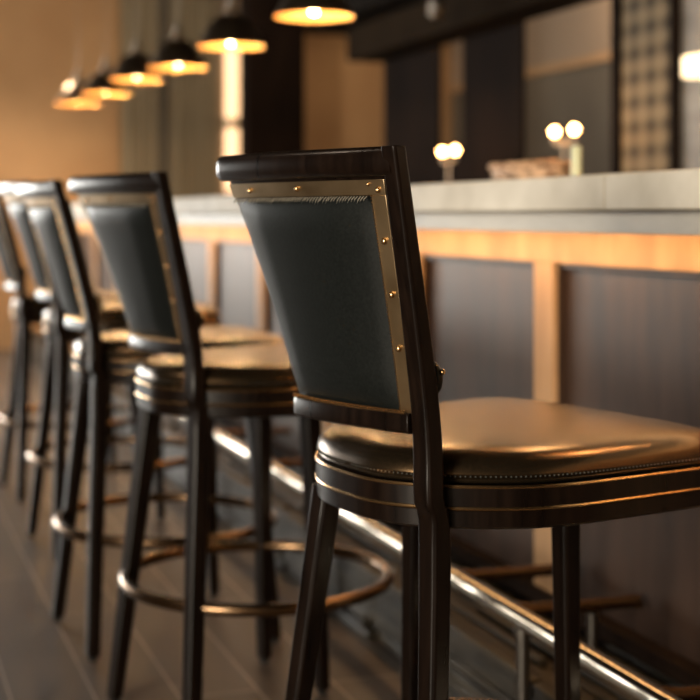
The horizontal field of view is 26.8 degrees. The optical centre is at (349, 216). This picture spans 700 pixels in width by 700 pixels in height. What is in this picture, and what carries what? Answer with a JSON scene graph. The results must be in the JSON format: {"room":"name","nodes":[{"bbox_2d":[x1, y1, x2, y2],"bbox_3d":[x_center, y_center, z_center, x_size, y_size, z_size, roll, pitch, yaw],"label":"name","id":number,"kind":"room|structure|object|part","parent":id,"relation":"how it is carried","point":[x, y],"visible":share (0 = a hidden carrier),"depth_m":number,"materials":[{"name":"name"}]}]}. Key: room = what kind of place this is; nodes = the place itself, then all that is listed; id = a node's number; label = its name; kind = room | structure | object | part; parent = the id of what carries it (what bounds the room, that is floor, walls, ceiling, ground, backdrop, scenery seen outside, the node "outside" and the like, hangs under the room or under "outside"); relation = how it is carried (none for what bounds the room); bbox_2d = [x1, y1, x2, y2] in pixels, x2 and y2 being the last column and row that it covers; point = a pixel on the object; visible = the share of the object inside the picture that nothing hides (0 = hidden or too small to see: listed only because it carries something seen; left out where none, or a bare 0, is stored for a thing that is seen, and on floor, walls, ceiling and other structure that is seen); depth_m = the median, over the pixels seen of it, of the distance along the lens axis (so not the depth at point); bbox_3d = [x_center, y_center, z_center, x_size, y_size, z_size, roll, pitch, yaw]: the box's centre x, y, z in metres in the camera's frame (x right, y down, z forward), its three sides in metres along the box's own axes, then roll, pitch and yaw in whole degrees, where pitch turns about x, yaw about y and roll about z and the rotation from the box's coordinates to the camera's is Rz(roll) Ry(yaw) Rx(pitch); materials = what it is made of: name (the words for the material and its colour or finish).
{"room":"bar","nodes":[
{"label":"bar","id":0,"kind":"room"},
{"bbox_2d":[0,350,449,699],"bbox_3d":[-0.325,1.085,5.960,11.200,0.050,17.500,0,0,-19],"label":"floor","id":1,"kind":"structure","parent":0,"point":[42,658],"depth_m":3.81,"materials":[{"name":"brown wood"}]},
{"bbox_2d":[0,195,138,502],"bbox_3d":[-1.102,0.487,5.724,0.673,1.147,0.606,0,0,-20],"label":"bar stool","id":2,"kind":"object","parent":1,"relation":"on","point":[27,310],"visible":0.65,"depth_m":5.50,"materials":[{"name":"brown wood"}]},
{"bbox_3d":[-1.337,0.113,5.620,0.119,0.277,0.348,0,0,-15],"label":"leather panel","id":3,"kind":"part","parent":2,"relation":"part of","materials":[{"name":"black leather"}]},
{"bbox_3d":[-1.326,0.718,5.803,0.129,0.660,0.053,0,0,9],"label":"leg","id":4,"kind":"part","parent":2,"relation":"part of","materials":[{"name":"brown wood"}]},
{"bbox_3d":[-1.285,0.265,5.626,0.061,0.028,0.263,0,0,-16],"label":"rail","id":5,"kind":"part","parent":2,"relation":"part of","materials":[{"name":"brown wood"}]},
{"bbox_3d":[-1.248,0.481,5.445,0.059,1.135,0.185,0,0,33],"label":"post","id":6,"kind":"part","parent":2,"relation":"part of","materials":[{"name":"brown wood"}]},
{"bbox_2d":[12,291,119,308],"bbox_3d":[-1.044,0.320,5.743,0.554,0.047,0.542,0,0,-23],"label":"seat cushion","id":7,"kind":"object","parent":2,"relation":"on","point":[24,300],"depth_m":5.51,"materials":[{"name":"leather"}]},
{"bbox_3d":[-0.988,0.718,6.014,0.052,0.660,0.121,0,0,22],"label":"leg","id":8,"kind":"part","parent":2,"relation":"part of","materials":[{"name":"brown wood"}]},
{"bbox_3d":[-0.830,0.718,5.628,0.114,0.660,0.052,0,0,22],"label":"leg","id":9,"kind":"part","parent":2,"relation":"part of","materials":[{"name":"brown wood"}]},
{"bbox_2d":[0,181,221,562],"bbox_3d":[-0.781,0.475,4.788,0.686,1.170,0.618,0,0,-21],"label":"bar stool","id":10,"kind":"object","parent":1,"relation":"on","point":[56,375],"visible":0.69,"depth_m":4.59,"materials":[{"name":"brown wood"}]},
{"bbox_3d":[-1.068,-0.091,4.650,0.047,0.037,0.457,0,0,-24],"label":"crest rail","id":11,"kind":"part","parent":10,"relation":"part of","materials":[{"name":"brown wood"}]},
{"bbox_3d":[-1.012,0.094,4.687,0.131,0.282,0.357,0,0,-24],"label":"leather panel","id":12,"kind":"part","parent":10,"relation":"part of","materials":[{"name":"black leather"}]},
{"bbox_3d":[-1.010,0.711,4.864,0.132,0.673,0.054,0,0,8],"label":"leg","id":13,"kind":"part","parent":10,"relation":"part of","materials":[{"name":"brown wood"}]},
{"bbox_3d":[-0.965,0.249,4.685,0.062,0.029,0.268,0,0,-17],"label":"rail","id":14,"kind":"part","parent":10,"relation":"part of","materials":[{"name":"brown wood"}]},
{"bbox_3d":[-0.925,0.469,4.501,0.060,1.157,0.189,0,0,32],"label":"post","id":15,"kind":"part","parent":10,"relation":"part of","materials":[{"name":"brown wood"}]},
{"bbox_3d":[-0.722,0.360,4.808,0.572,0.004,0.560,0,0,-24],"label":"brass trim","id":16,"kind":"part","parent":10,"relation":"part of","materials":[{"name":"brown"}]},
{"bbox_3d":[-0.722,0.331,4.808,0.573,0.004,0.560,0,0,-24],"label":"brass trim","id":17,"kind":"part","parent":10,"relation":"part of","materials":[{"name":"brown"}]},
{"bbox_2d":[44,301,220,323],"bbox_3d":[-0.722,0.305,4.808,0.566,0.048,0.553,0,0,-24],"label":"seat cushion","id":18,"kind":"object","parent":10,"relation":"on","point":[111,312],"depth_m":4.59,"materials":[{"name":"leather"}]},
{"bbox_3d":[-0.670,0.711,5.086,0.053,0.673,0.124,0,0,21],"label":"leg","id":19,"kind":"part","parent":10,"relation":"part of","materials":[{"name":"brown wood"}]},
{"bbox_2d":[15,180,283,661],"bbox_3d":[-0.498,0.487,3.773,0.673,1.147,0.606,0,0,-21],"label":"bar stool","id":20,"kind":"object","parent":1,"relation":"on","point":[100,359],"visible":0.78,"depth_m":3.56,"materials":[{"name":"wood"}]},
{"bbox_3d":[-0.716,0.095,3.665,0.154,0.320,0.408,0,0,-24],"label":"frame","id":21,"kind":"part","parent":20,"relation":"part of","materials":[{"name":"brown wood"}]},
{"bbox_3d":[-0.779,-0.069,3.638,0.046,0.036,0.448,0,0,-24],"label":"crest rail","id":22,"kind":"part","parent":20,"relation":"part of","materials":[{"name":"brown wood"}]},
{"bbox_3d":[-0.731,0.113,3.665,0.119,0.277,0.348,0,0,-16],"label":"leather panel","id":23,"kind":"part","parent":20,"relation":"part of","materials":[{"name":"black leather"}]},
{"bbox_3d":[-0.723,0.718,3.848,0.129,0.660,0.053,0,0,8],"label":"leg","id":24,"kind":"part","parent":20,"relation":"part of","materials":[{"name":"brown wood"}]},
{"bbox_3d":[-0.679,0.265,3.672,0.061,0.028,0.263,0,0,-17],"label":"rail","id":25,"kind":"part","parent":20,"relation":"part of","materials":[{"name":"brown wood"}]},
{"bbox_3d":[-0.639,0.481,3.492,0.059,1.135,0.185,0,0,32],"label":"post","id":26,"kind":"part","parent":20,"relation":"part of","materials":[{"name":"brown wood"}]},
{"bbox_3d":[-0.440,0.373,3.793,0.561,0.004,0.549,0,0,-24],"label":"brass trim","id":27,"kind":"part","parent":20,"relation":"part of","materials":[{"name":"brown"}]},
{"bbox_3d":[-0.440,0.345,3.793,0.562,0.004,0.549,0,0,-24],"label":"brass trim","id":28,"kind":"part","parent":20,"relation":"part of","materials":[{"name":"brown metal"}]},
{"bbox_2d":[74,326,283,359],"bbox_3d":[-0.440,0.320,3.793,0.554,0.047,0.542,0,0,-24],"label":"seat cushion","id":29,"kind":"object","parent":20,"relation":"on","point":[110,345],"depth_m":3.60,"materials":[{"name":"leather"}]},
{"bbox_3d":[-0.389,0.718,4.065,0.052,0.660,0.121,0,0,21],"label":"leg","id":30,"kind":"part","parent":20,"relation":"part of","materials":[{"name":"brown wood"}]},
{"bbox_3d":[-0.224,0.718,3.682,0.114,0.660,0.052,0,0,21],"label":"leg","id":31,"kind":"part","parent":20,"relation":"part of","materials":[{"name":"brown wood"}]},
{"bbox_2d":[69,171,394,699],"bbox_3d":[-0.229,0.487,3.178,0.691,1.147,0.625,0,0,-32],"label":"bar stool","id":32,"kind":"object","parent":1,"relation":"on","point":[132,217],"visible":0.89,"depth_m":2.97,"materials":[{"name":"leather"}]},
{"bbox_3d":[-0.487,-0.069,3.001,0.046,0.036,0.449,0,0,-32],"label":"crest rail","id":33,"kind":"part","parent":32,"relation":"part of","materials":[{"name":"brown wood"}]},
{"bbox_3d":[-0.441,0.095,3.030,0.126,0.320,0.408,0,0,-32],"label":"frame","id":34,"kind":"part","parent":32,"relation":"part of","materials":[{"name":"brown wood"}]},
{"bbox_3d":[-0.451,0.113,3.039,0.101,0.277,0.352,0,0,-32],"label":"leather panel","id":35,"kind":"part","parent":32,"relation":"part of","materials":[{"name":"black leather"}]},
{"bbox_3d":[-0.468,0.718,3.205,0.127,0.660,0.053,0,0,-5],"label":"leg","id":36,"kind":"part","parent":32,"relation":"part of","materials":[{"name":"brown wood"}]},
{"bbox_3d":[-0.401,0.265,3.050,0.045,0.028,0.269,0,0,-32],"label":"rail","id":37,"kind":"part","parent":32,"relation":"part of","materials":[{"name":"brown wood"}]},
{"bbox_3d":[-0.333,0.481,2.881,0.051,1.135,0.185,0,0,27],"label":"post","id":38,"kind":"part","parent":32,"relation":"part of","materials":[{"name":"brown wood"}]},
{"bbox_3d":[-0.192,0.373,3.211,0.585,0.004,0.575,0,0,-32],"label":"brass trim","id":39,"kind":"part","parent":32,"relation":"part of","materials":[{"name":"brown metal"}]},
{"bbox_3d":[-0.192,0.345,3.211,0.585,0.004,0.576,0,0,-32],"label":"brass trim","id":40,"kind":"part","parent":32,"relation":"part of","materials":[{"name":"brown metal"}]},
{"bbox_2d":[137,343,296,388],"bbox_3d":[-0.192,0.320,3.211,0.578,0.047,0.568,0,0,-32],"label":"seat cushion","id":41,"kind":"object","parent":32,"relation":"on","point":[265,366],"depth_m":2.97,"materials":[{"name":"leather"}]},
{"bbox_3d":[-0.208,0.718,3.480,0.060,0.660,0.064,0,0,-32],"label":"leg","id":42,"kind":"part","parent":32,"relation":"part of","materials":[{"name":"brown wood"}]},
{"bbox_3d":[-0.077,0.718,3.251,0.076,0.660,0.047,0,0,-32],"label":"leg","id":43,"kind":"part","parent":32,"relation":"part of","materials":[{"name":"brown wood"}]},
{"bbox_2d":[239,0,304,154],"bbox_3d":[-0.605,-0.390,11.380,0.460,2.900,0.250,0,0,-19],"label":"column","id":44,"kind":"structure","parent":1,"relation":"on","point":[271,77],"depth_m":11.26,"materials":[{"name":"brown wood"}]},
{"bbox_2d":[10,311,699,699],"bbox_3d":[-0.690,0.900,6.258,0.338,0.319,11.500,0,0,-19],"label":"rail","id":45,"kind":"object","parent":1,"relation":"on","point":[524,616],"visible":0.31,"depth_m":2.93,"materials":[{"name":"silver metal"}]},
{"bbox_3d":[-2.074,0.916,9.886,0.036,0.288,0.036,0,0,-19],"label":"post","id":46,"kind":"part","parent":45,"relation":"part of","materials":[{"name":"silver metal"}]},
{"bbox_3d":[-0.473,0.916,5.149,0.036,0.288,0.036,0,0,-19],"label":"post","id":47,"kind":"part","parent":45,"relation":"part of","materials":[{"name":"silver metal"}]},
{"bbox_3d":[-0.356,0.772,5.316,0.309,0.037,0.027,0,0,-19],"label":"bracket arm","id":48,"kind":"part","parent":45,"relation":"part of","materials":[{"name":"brown metal"}]},
{"bbox_3d":[-0.132,0.772,4.652,0.309,0.037,0.027,0,0,-19],"label":"bracket arm","id":49,"kind":"part","parent":45,"relation":"part of","materials":[{"name":"brown metal"}]},
{"bbox_3d":[0.354,0.772,3.212,0.309,0.037,0.027,0,0,-19],"label":"bracket arm","id":50,"kind":"part","parent":45,"relation":"part of","materials":[{"name":"brown metal"}]},
{"bbox_3d":[0.327,0.916,2.781,0.036,0.288,0.036,0,0,-19],"label":"post","id":51,"kind":"part","parent":45,"relation":"part of","materials":[{"name":"silver metal"}]},
{"bbox_3d":[0.447,0.772,2.938,0.309,0.037,0.027,0,0,-19],"label":"bracket arm","id":52,"kind":"part","parent":45,"relation":"part of","materials":[{"name":"brown metal"}]},
{"bbox_3d":[0.623,0.772,2.417,0.309,0.037,0.027,0,0,-19],"label":"bracket arm","id":53,"kind":"part","parent":45,"relation":"part of","materials":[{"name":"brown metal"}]},
{"bbox_2d":[31,330,683,699],"bbox_3d":[-0.660,0.973,6.269,0.337,0.175,11.500,0,0,-19],"label":"plinth","id":54,"kind":"object","parent":1,"relation":"on","point":[482,648],"visible":0.27,"depth_m":3.62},
{"bbox_2d":[71,168,699,685],"bbox_3d":[-0.448,0.491,6.340,0.650,1.138,11.500,0,0,-19],"label":"bar counter","id":55,"kind":"object","parent":1,"relation":"on","point":[576,290],"depth_m":3.23,"materials":[{"name":"wood"}]},
{"bbox_3d":[-1.797,0.482,10.136,0.036,0.755,0.735,0,0,-19],"label":"panel","id":56,"kind":"part","parent":55,"relation":"part of","materials":[{"name":"brown wood"}]},
{"bbox_3d":[-1.530,0.482,9.345,0.036,0.755,0.735,0,0,-19],"label":"panel","id":57,"kind":"part","parent":55,"relation":"part of","materials":[{"name":"brown wood"}]},
{"bbox_3d":[-0.728,0.482,6.971,0.036,0.755,0.735,0,0,-19],"label":"panel","id":58,"kind":"part","parent":55,"relation":"part of","materials":[{"name":"brown wood"}]},
{"bbox_3d":[-0.461,0.482,6.180,0.036,0.755,0.735,0,0,-19],"label":"panel","id":59,"kind":"part","parent":55,"relation":"part of","materials":[{"name":"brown wood"}]},
{"bbox_3d":[-0.193,0.482,5.389,0.036,0.755,0.735,0,0,-19],"label":"panel","id":60,"kind":"part","parent":55,"relation":"part of","materials":[{"name":"brown wood"}]},
{"bbox_3d":[-0.519,0.877,6.316,0.060,0.035,11.500,0,0,-19],"label":"toe rail","id":61,"kind":"part","parent":55,"relation":"part of","materials":[{"name":"silver metal"}]},
{"bbox_3d":[0.341,0.482,3.807,0.036,0.755,0.735,0,0,-19],"label":"panel","id":62,"kind":"part","parent":55,"relation":"part of","materials":[{"name":"brown wood"}]},
{"bbox_2d":[488,161,570,179],"bbox_3d":[0.467,-0.108,3.805,0.188,0.063,0.332,0,0,-19],"label":"wicker basket","id":63,"kind":"object","parent":55,"relation":"on","point":[514,170],"visible":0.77,"depth_m":3.68,"materials":[{"name":"brown wicker"}]},
{"bbox_2d":[544,158,560,161],"bbox_3d":[0.514,-0.124,3.726,0.064,0.049,0.076,0,0,-19],"label":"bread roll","id":64,"kind":"object","parent":63,"relation":"in","point":[551,159],"visible":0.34,"depth_m":3.71,"materials":[{"name":"brown food"}]},
{"bbox_2d":[571,146,581,175],"bbox_3d":[0.528,-0.122,3.435,0.056,0.088,0.056,0,0,-19],"label":"candle holder","id":65,"kind":"object","parent":55,"relation":"on","point":[576,151],"visible":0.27,"depth_m":3.42,"materials":[{"name":"beige wax"}]},
{"bbox_3d":[0.609,0.482,3.016,0.036,0.755,0.735,0,0,-19],"label":"panel","id":66,"kind":"part","parent":55,"relation":"part of","materials":[{"name":"brown wood"}]},
{"bbox_2d":[216,145,699,699],"bbox_3d":[0.167,0.487,2.131,0.654,1.147,0.605,0,0,-35],"label":"bar stool","id":67,"kind":"object","parent":1,"relation":"on","point":[333,232],"visible":1,"depth_m":1.93,"materials":[{"name":"leather"}]},
{"bbox_3d":[-0.071,-0.069,1.943,0.046,0.036,0.394,0,0,-37],"label":"crest rail","id":68,"kind":"part","parent":67,"relation":"part of","materials":[{"name":"brown wood"}]},
{"bbox_3d":[-0.035,0.095,1.970,0.107,0.320,0.358,0,0,-37],"label":"frame","id":69,"kind":"part","parent":67,"relation":"part of","materials":[{"name":"gold metal"}]},
{"bbox_3d":[-0.074,0.718,2.144,0.130,0.660,0.044,0,0,8],"label":"leg","id":70,"kind":"part","parent":67,"relation":"part of","materials":[{"name":"brown wood"}]},
{"bbox_3d":[-0.045,0.113,1.974,0.084,0.277,0.312,0,0,-37],"label":"leather panel","id":71,"kind":"part","parent":67,"relation":"part of","materials":[{"name":"black leather"}]},
{"bbox_3d":[0.001,0.265,1.981,0.044,0.028,0.260,0,0,-37],"label":"rail","id":72,"kind":"part","parent":67,"relation":"part of","materials":[{"name":"brown wood"}]},
{"bbox_3d":[0.100,0.718,2.404,0.043,0.660,0.094,0,0,-13],"label":"leg","id":73,"kind":"part","parent":67,"relation":"part of","materials":[{"name":"brown wood"}]},
{"bbox_3d":[0.084,0.481,1.837,0.045,1.135,0.144,0,0,27],"label":"post","id":74,"kind":"part","parent":67,"relation":"part of","materials":[{"name":"brown wood"}]},
{"bbox_3d":[0.211,0.345,2.158,0.562,0.004,0.549,0,0,-37],"label":"brass trim","id":75,"kind":"part","parent":67,"relation":"part of","materials":[{"name":"brown"}]},
{"bbox_3d":[0.211,0.373,2.158,0.561,0.004,0.549,0,0,-37],"label":"brass trim","id":76,"kind":"part","parent":67,"relation":"part of","materials":[{"name":"brown metal"}]},
{"bbox_2d":[317,398,699,483],"bbox_3d":[0.211,0.320,2.158,0.554,0.047,0.542,0,0,-37],"label":"seat cushion","id":77,"kind":"object","parent":67,"relation":"on","point":[484,440],"depth_m":1.98,"materials":[{"name":"leather"}]},
{"bbox_3d":[0.321,0.718,2.167,0.060,0.660,0.049,0,0,-37],"label":"leg","id":78,"kind":"part","parent":67,"relation":"part of","materials":[{"name":"brown wood"}]},
{"bbox_3d":[0.895,0.590,6.583,0.470,0.940,5.500,0,0,-19],"label":"countertop","id":79,"kind":"structure","parent":1,"relation":"on","visible":0},
{"bbox_2d":[439,147,458,182],"bbox_3d":[0.516,-0.122,7.690,0.110,0.484,0.192,0,0,6],"label":"globe lamp","id":80,"kind":"object","parent":79,"relation":"on","point":[442,151],"visible":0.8,"depth_m":7.68,"materials":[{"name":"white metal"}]},
{"bbox_3d":[0.488,-0.345,7.770,0.037,0.038,0.038,0,0,-19],"label":"globe","id":81,"kind":"part","parent":80,"relation":"part of","materials":[{"name":"beige glass"}]},
{"bbox_3d":[0.516,-0.305,7.690,0.019,0.041,0.190,0,0,-19],"label":"arm","id":82,"kind":"part","parent":80,"relation":"part of","materials":[{"name":"brown metal"}]},
{"bbox_3d":[0.543,-0.345,7.609,0.037,0.038,0.038,0,0,-19],"label":"globe","id":83,"kind":"part","parent":80,"relation":"part of","materials":[{"name":"beige glass"}]},
{"bbox_2d":[550,125,578,161],"bbox_3d":[0.938,-0.139,6.439,0.110,0.517,0.226,0,0,-19],"label":"globe lamp","id":84,"kind":"object","parent":79,"relation":"on","point":[574,129],"visible":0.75,"depth_m":6.43,"materials":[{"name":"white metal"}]},
{"bbox_3d":[0.908,-0.378,6.528,0.037,0.038,0.038,0,0,-19],"label":"globe","id":85,"kind":"part","parent":84,"relation":"part of","materials":[{"name":"beige glass"}]},
{"bbox_3d":[0.938,-0.338,6.439,0.019,0.041,0.208,0,0,-19],"label":"arm","id":86,"kind":"part","parent":84,"relation":"part of","materials":[{"name":"brown metal"}]},
{"bbox_3d":[0.968,-0.378,6.350,0.037,0.038,0.038,0,0,-19],"label":"globe","id":87,"kind":"part","parent":84,"relation":"part of","materials":[{"name":"beige glass"}]},
{"bbox_2d":[612,0,681,172],"bbox_3d":[1.255,-0.435,6.240,0.032,1.100,0.524,0,0,-19],"label":"screen","id":88,"kind":"object","parent":79,"relation":"on","point":[646,34],"visible":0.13,"depth_m":6.24,"materials":[{"name":"brown wood"}]},
{"bbox_3d":[1.264,-0.435,6.243,0.012,1.060,0.430,0,0,-19],"label":"woven panel","id":89,"kind":"part","parent":88,"relation":"part of","materials":[{"name":"beige wicker"}]},
{"bbox_2d":[0,0,451,349],"bbox_3d":[-2.341,-0.390,11.928,11.200,2.900,0.100,0,0,-19],"label":"wall","id":90,"kind":"structure","parent":0,"point":[41,139],"depth_m":11.92,"materials":[{"name":"beige paint"}]},
{"bbox_2d":[158,0,169,182],"bbox_3d":[-1.542,-0.390,12.108,0.110,2.900,0.070,0,0,-19],"label":"trim","id":91,"kind":"structure","parent":90,"relation":"attached to","point":[163,5],"depth_m":12.08,"materials":[{"name":"brown wood"}]},
{"bbox_2d":[217,0,238,195],"bbox_3d":[-1.012,-0.390,12.304,0.240,2.900,0.040,0,0,-19],"label":"trim","id":92,"kind":"structure","parent":90,"relation":"attached to","point":[221,4],"depth_m":12.25,"materials":[{"name":"beige paint"}]},
{"bbox_2d":[219,50,238,195],"bbox_3d":[-0.976,-0.815,12.231,0.200,1.450,0.136,0,0,-19],"label":"wall sconce","id":93,"kind":"object","parent":90,"relation":"attached to","point":[228,60],"visible":0.46,"depth_m":12.19,"materials":[{"name":"glass"}]},
{"bbox_2d":[305,22,346,35],"bbox_3d":[0.229,-1.700,12.005,1.880,0.280,1.400,0,0,-19],"label":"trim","id":94,"kind":"structure","parent":90,"relation":"attached to","point":[310,27],"depth_m":12.37,"materials":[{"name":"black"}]},
{"bbox_2d":[452,0,610,175],"bbox_3d":[2.304,-0.390,8.959,0.100,2.900,8.500,0,0,-19],"label":"wall","id":95,"kind":"structure","parent":0,"point":[580,97],"depth_m":10.87,"materials":[{"name":"paint"}]},
{"bbox_2d":[449,51,610,92],"bbox_3d":[2.242,-1.120,8.938,0.030,0.060,8.500,0,0,-19],"label":"trim","id":96,"kind":"structure","parent":95,"relation":"attached to","point":[606,56],"depth_m":10.86,"materials":[{"name":"beige paint"}]},
{"bbox_2d":[384,0,699,184],"bbox_3d":[2.160,-0.390,3.791,0.120,2.900,11.800,0,0,-19],"label":"wall","id":97,"kind":"structure","parent":0,"point":[493,61],"depth_m":7.94,"materials":[{"name":"black wood"}]},
{"bbox_2d":[316,0,425,29],"bbox_3d":[0.930,-1.510,6.542,0.450,0.660,5.800,0,0,-19],"label":"trim","id":98,"kind":"structure","parent":97,"relation":"attached to","point":[363,11],"depth_m":8.49,"materials":[{"name":"black wood"}]},
{"bbox_2d":[428,0,443,17],"bbox_3d":[0.424,-1.030,7.258,0.050,0.090,0.090,0,0,-19],"label":"round fitting","id":99,"kind":"object","parent":98,"relation":"attached to","point":[435,7],"visible":1,"depth_m":7.23,"materials":[{"name":"silver metal"}]},
{"bbox_2d":[347,0,596,62],"bbox_3d":[1.025,-1.080,6.574,0.250,0.200,5.800,0,0,-19],"label":"ceiling beam","id":100,"kind":"structure","parent":97,"relation":"attached to","point":[410,30],"depth_m":7.99,"materials":[{"name":"black wood"}]},
{"bbox_2d":[682,54,699,78],"bbox_3d":[1.378,-0.529,5.638,0.177,0.178,0.260,0,0,-19],"label":"shade lamp","id":101,"kind":"object","parent":97,"relation":"attached to","point":[690,64],"visible":1,"depth_m":5.61,"materials":[{"name":"beige glass"}]},
{"bbox_3d":[-0.325,-1.870,5.960,11.200,0.060,17.500,0,0,-19],"label":"ceiling","id":102,"kind":"structure","parent":0,"visible":0},
{"bbox_2d":[55,0,99,105],"bbox_3d":[-1.833,-1.300,9.894,0.300,1.080,0.300,0,0,-19],"label":"pendant lamp","id":103,"kind":"object","parent":102,"relation":"hanging from","point":[70,94],"visible":0.93,"depth_m":9.81,"materials":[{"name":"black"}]},
{"bbox_3d":[-1.833,-0.836,9.894,0.300,0.151,0.300,0,0,-19],"label":"lamp shade","id":104,"kind":"part","parent":103,"relation":"part of","materials":[{"name":"brown metal"}]},
{"bbox_3d":[-1.833,-1.405,9.894,0.004,0.860,0.004,0,0,-19],"label":"cord","id":105,"kind":"part","parent":103,"relation":"part of","materials":[{"name":"silver metal"}]},
{"bbox_2d":[81,0,129,95],"bbox_3d":[-1.511,-1.300,9.095,0.300,1.080,0.300,0,0,-19],"label":"pendant lamp","id":106,"kind":"object","parent":102,"relation":"hanging from","point":[98,84],"visible":0.94,"depth_m":9.01,"materials":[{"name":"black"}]},
{"bbox_3d":[-1.511,-0.836,9.095,0.300,0.151,0.300,0,0,-19],"label":"lamp shade","id":107,"kind":"part","parent":106,"relation":"part of","materials":[{"name":"brown metal"}]},
{"bbox_3d":[-1.511,-1.405,9.095,0.004,0.860,0.004,0,0,-19],"label":"cord","id":108,"kind":"part","parent":106,"relation":"part of","materials":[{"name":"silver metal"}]},
{"bbox_2d":[109,0,163,81],"bbox_3d":[-1.184,-1.300,8.160,0.300,1.080,0.300,0,0,-19],"label":"pendant lamp","id":109,"kind":"object","parent":102,"relation":"hanging from","point":[133,67],"visible":0.94,"depth_m":8.08,"materials":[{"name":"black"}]},
{"bbox_3d":[-1.184,-0.836,8.160,0.300,0.151,0.300,0,0,-19],"label":"lamp shade","id":110,"kind":"part","parent":109,"relation":"part of","materials":[{"name":"brown metal"}]},
{"bbox_3d":[-1.184,-1.405,8.160,0.004,0.860,0.004,0,0,-19],"label":"cord","id":111,"kind":"part","parent":109,"relation":"part of","materials":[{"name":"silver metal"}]},
{"bbox_2d":[121,0,157,173],"bbox_3d":[-1.716,-0.390,11.984,0.300,2.860,0.033,0,0,-19],"label":"curtain","id":112,"kind":"object","parent":102,"relation":"hanging from","point":[139,109],"visible":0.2,"depth_m":11.98,"materials":[{"name":"grey fabric"}]},
{"bbox_2d":[148,0,206,70],"bbox_3d":[-0.878,-1.300,7.504,0.300,1.080,0.300,0,0,-19],"label":"pendant lamp","id":113,"kind":"object","parent":102,"relation":"hanging from","point":[177,53],"visible":1,"depth_m":7.42,"materials":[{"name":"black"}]},
{"bbox_3d":[-0.878,-0.836,7.504,0.300,0.151,0.300,0,0,-19],"label":"lamp shade","id":114,"kind":"part","parent":113,"relation":"part of","materials":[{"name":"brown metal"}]},
{"bbox_2d":[171,0,216,198],"bbox_3d":[-1.285,-0.390,12.130,0.390,2.860,0.034,0,0,-19],"label":"curtain","id":115,"kind":"object","parent":102,"relation":"hanging from","point":[193,93],"visible":0.38,"depth_m":12.12,"materials":[{"name":"grey fabric"}]},
{"bbox_2d":[197,0,263,50],"bbox_3d":[-0.533,-1.300,6.575,0.300,1.080,0.300,0,0,-19],"label":"pendant lamp","id":116,"kind":"object","parent":102,"relation":"hanging from","point":[230,30],"visible":1,"depth_m":6.50,"materials":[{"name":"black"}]},
{"bbox_3d":[-0.533,-0.836,6.575,0.300,0.151,0.300,0,0,-19],"label":"lamp shade","id":117,"kind":"part","parent":116,"relation":"part of","materials":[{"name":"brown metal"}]},
{"bbox_2d":[275,0,352,21],"bbox_3d":[-0.137,-1.300,5.590,0.300,1.080,0.300,0,0,-19],"label":"pendant lamp","id":118,"kind":"object","parent":102,"relation":"hanging from","point":[288,10],"visible":1,"depth_m":5.52,"materials":[{"name":"brown metal"}]}
]}

